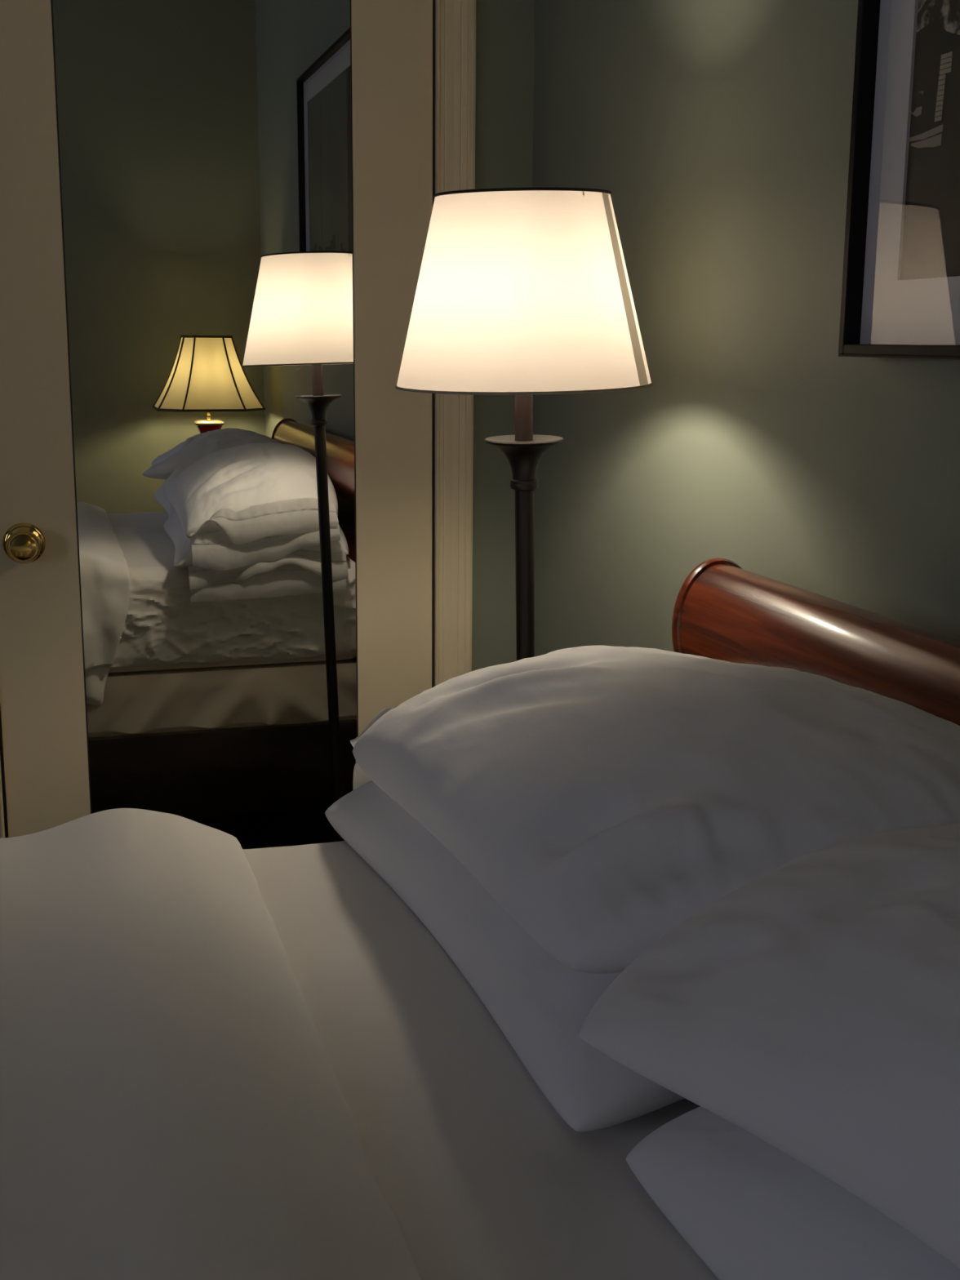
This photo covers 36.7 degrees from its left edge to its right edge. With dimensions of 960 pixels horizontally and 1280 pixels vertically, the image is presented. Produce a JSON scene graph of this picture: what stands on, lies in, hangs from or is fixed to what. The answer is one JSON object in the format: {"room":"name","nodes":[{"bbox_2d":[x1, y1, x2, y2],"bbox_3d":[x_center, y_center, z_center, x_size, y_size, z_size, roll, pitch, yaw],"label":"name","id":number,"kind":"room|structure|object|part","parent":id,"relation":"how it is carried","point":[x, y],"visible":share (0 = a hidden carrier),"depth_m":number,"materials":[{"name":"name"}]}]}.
{"room":"bedroom","nodes":[
{"label":"bedroom","id":0,"kind":"room"},
{"bbox_2d":[0,0,534,838],"bbox_3d":[-1.810,-0.644,2.446,3.960,3.144,0.120,-3,12,-16],"label":"wall","id":1,"kind":"structure","parent":0,"point":[505,28],"depth_m":2.97,"materials":[{"name":"grey paint"}]},
{"bbox_2d":[0,759,4,838],"bbox_3d":[-0.967,-0.345,2.692,0.076,2.472,0.022,-3,12,-16],"label":"door frame","id":2,"kind":"structure","parent":1,"relation":"attached to","point":[2,813],"depth_m":2.84,"materials":[{"name":"beige paint"}]},
{"bbox_2d":[0,706,8,837],"bbox_3d":[-0.529,-0.383,2.893,0.878,2.472,0.026,-3,12,-16],"label":"door frame","id":3,"kind":"structure","parent":1,"relation":"attached to","point":[1,732],"depth_m":2.89,"materials":[{"name":"beige paint"}]},
{"bbox_2d":[0,0,432,837],"bbox_3d":[-0.506,-0.374,2.830,0.876,2.455,0.103,-3,12,-16],"label":"door","id":4,"kind":"structure","parent":1,"relation":"in","point":[42,704],"depth_m":2.81,"materials":[{"name":"beige paint"}]},
{"bbox_3d":[-0.862,-0.177,2.736,0.063,0.063,0.055,-3,12,-16],"label":"knob","id":5,"kind":"part","parent":4,"relation":"part of","materials":[{"name":"gold metal"}]},
{"bbox_2d":[50,0,358,848],"bbox_3d":[-0.514,-0.431,2.830,0.548,2.040,0.010,-3,12,-16],"label":"mirror","id":6,"kind":"object","parent":4,"relation":"attached to","point":[205,147],"visible":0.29,"depth_m":2.82,"materials":[{"name":"white mirror"}]},
{"bbox_2d":[434,0,475,686],"bbox_3d":[-0.052,-0.394,2.963,0.076,2.472,0.022,-3,12,-16],"label":"door frame","id":7,"kind":"structure","parent":1,"relation":"attached to","point":[455,20],"depth_m":2.95,"materials":[{"name":"beige paint"}]},
{"bbox_2d":[532,0,959,656],"bbox_3d":[0.697,-0.371,1.225,0.120,3.144,3.960,-3,12,-16],"label":"wall","id":8,"kind":"structure","parent":0,"point":[717,132],"depth_m":2.12,"materials":[{"name":"grey paint"}]},
{"bbox_2d":[838,0,959,359],"bbox_3d":[0.621,-0.673,1.124,0.049,0.905,1.144,-3,12,-16],"label":"framed picture","id":9,"kind":"object","parent":8,"relation":"attached to","point":[900,288],"visible":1,"depth_m":1.63,"materials":[{"name":"glass"},{"name":"black lacquer"},{"name":"paper"}]},
{"bbox_2d":[900,0,959,279],"bbox_3d":[0.623,-0.671,1.131,0.005,0.758,0.995,-3,12,-16],"label":"print","id":10,"kind":"object","parent":9,"relation":"attached to","point":[930,29],"depth_m":1.59,"materials":[{"name":"black paper"}]},
{"bbox_3d":[-1.262,1.307,0.949,4.200,0.060,3.912,-3,12,-16],"label":"floor","id":11,"kind":"structure","parent":0,"visible":0},
{"bbox_2d":[395,186,653,660],"bbox_3d":[0.062,0.171,2.240,0.382,1.661,0.376,-3,12,-16],"label":"floor lamp","id":12,"kind":"object","parent":11,"relation":"on","point":[522,293],"visible":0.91,"depth_m":1.97,"materials":[{"name":"white fabric"}]},
{"bbox_3d":[0.060,-0.634,2.063,0.253,0.014,0.253,-3,12,-16],"label":"rim trim","id":13,"kind":"part","parent":12,"relation":"part of","materials":[{"name":"black"}]},
{"bbox_3d":[0.065,-0.504,2.099,0.373,0.278,0.373,-3,12,-16],"label":"lamp shade","id":14,"kind":"part","parent":12,"relation":"part of","materials":[{"name":"white fabric"}]},
{"bbox_3d":[0.064,-0.375,2.126,0.376,0.018,0.376,-3,12,-16],"label":"rim trim","id":15,"kind":"part","parent":12,"relation":"part of","materials":[{"name":"fabric"}]},
{"bbox_2d":[671,557,959,725],"bbox_3d":[-0.568,0.662,1.088,2.458,1.158,1.544,-3,12,-16],"label":"headboard","id":16,"kind":"object","parent":11,"relation":"on","point":[723,611],"visible":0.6,"depth_m":1.70,"materials":[{"name":"brown wood"}]},
{"bbox_3d":[-0.577,0.866,1.129,2.264,0.334,1.510,-3,12,-16],"label":"box spring","id":17,"kind":"object","parent":16,"relation":"on","visible":0},
{"bbox_2d":[242,840,719,1279],"bbox_3d":[-0.568,0.557,1.067,2.290,0.294,1.459,-3,12,-16],"label":"sheet","id":18,"kind":"object","parent":17,"relation":"on","point":[481,1177],"visible":0.2,"depth_m":1.19,"materials":[{"name":"white fabric"}]},
{"bbox_2d":[0,808,421,1279],"bbox_3d":[-0.915,0.595,0.991,1.683,0.453,1.525,-3,12,-16],"label":"duvet","id":19,"kind":"object","parent":18,"relation":"on","point":[173,1106],"visible":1,"depth_m":1.16,"materials":[{"name":"white fabric"}]},
{"bbox_2d":[324,780,684,1132],"bbox_3d":[0.159,0.267,1.592,0.514,0.244,0.875,-3,12,-16],"label":"pillow","id":20,"kind":"object","parent":18,"relation":"on","point":[541,1005],"visible":0.23,"depth_m":1.33,"materials":[{"name":"white fabric"}]},
{"bbox_2d":[350,644,959,973],"bbox_3d":[0.179,0.161,1.556,0.476,0.295,0.933,-3,12,-16],"label":"pillow","id":21,"kind":"object","parent":20,"relation":"on","point":[604,797],"visible":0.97,"depth_m":1.29,"materials":[{"name":"white fabric"}]},
{"bbox_2d":[626,1106,959,1279],"bbox_3d":[0.443,0.392,0.773,0.459,0.168,0.806,-3,12,-16],"label":"pillow","id":22,"kind":"object","parent":18,"relation":"on","point":[749,1209],"visible":0.52,"depth_m":0.94,"materials":[{"name":"white fabric"}]},
{"bbox_2d":[578,773,959,1268],"bbox_3d":[0.407,0.263,0.734,0.526,0.171,0.898,-3,12,-16],"label":"pillow","id":23,"kind":"object","parent":22,"relation":"on","point":[811,1007],"visible":1,"depth_m":0.89,"materials":[{"name":"white fabric"}]}
]}

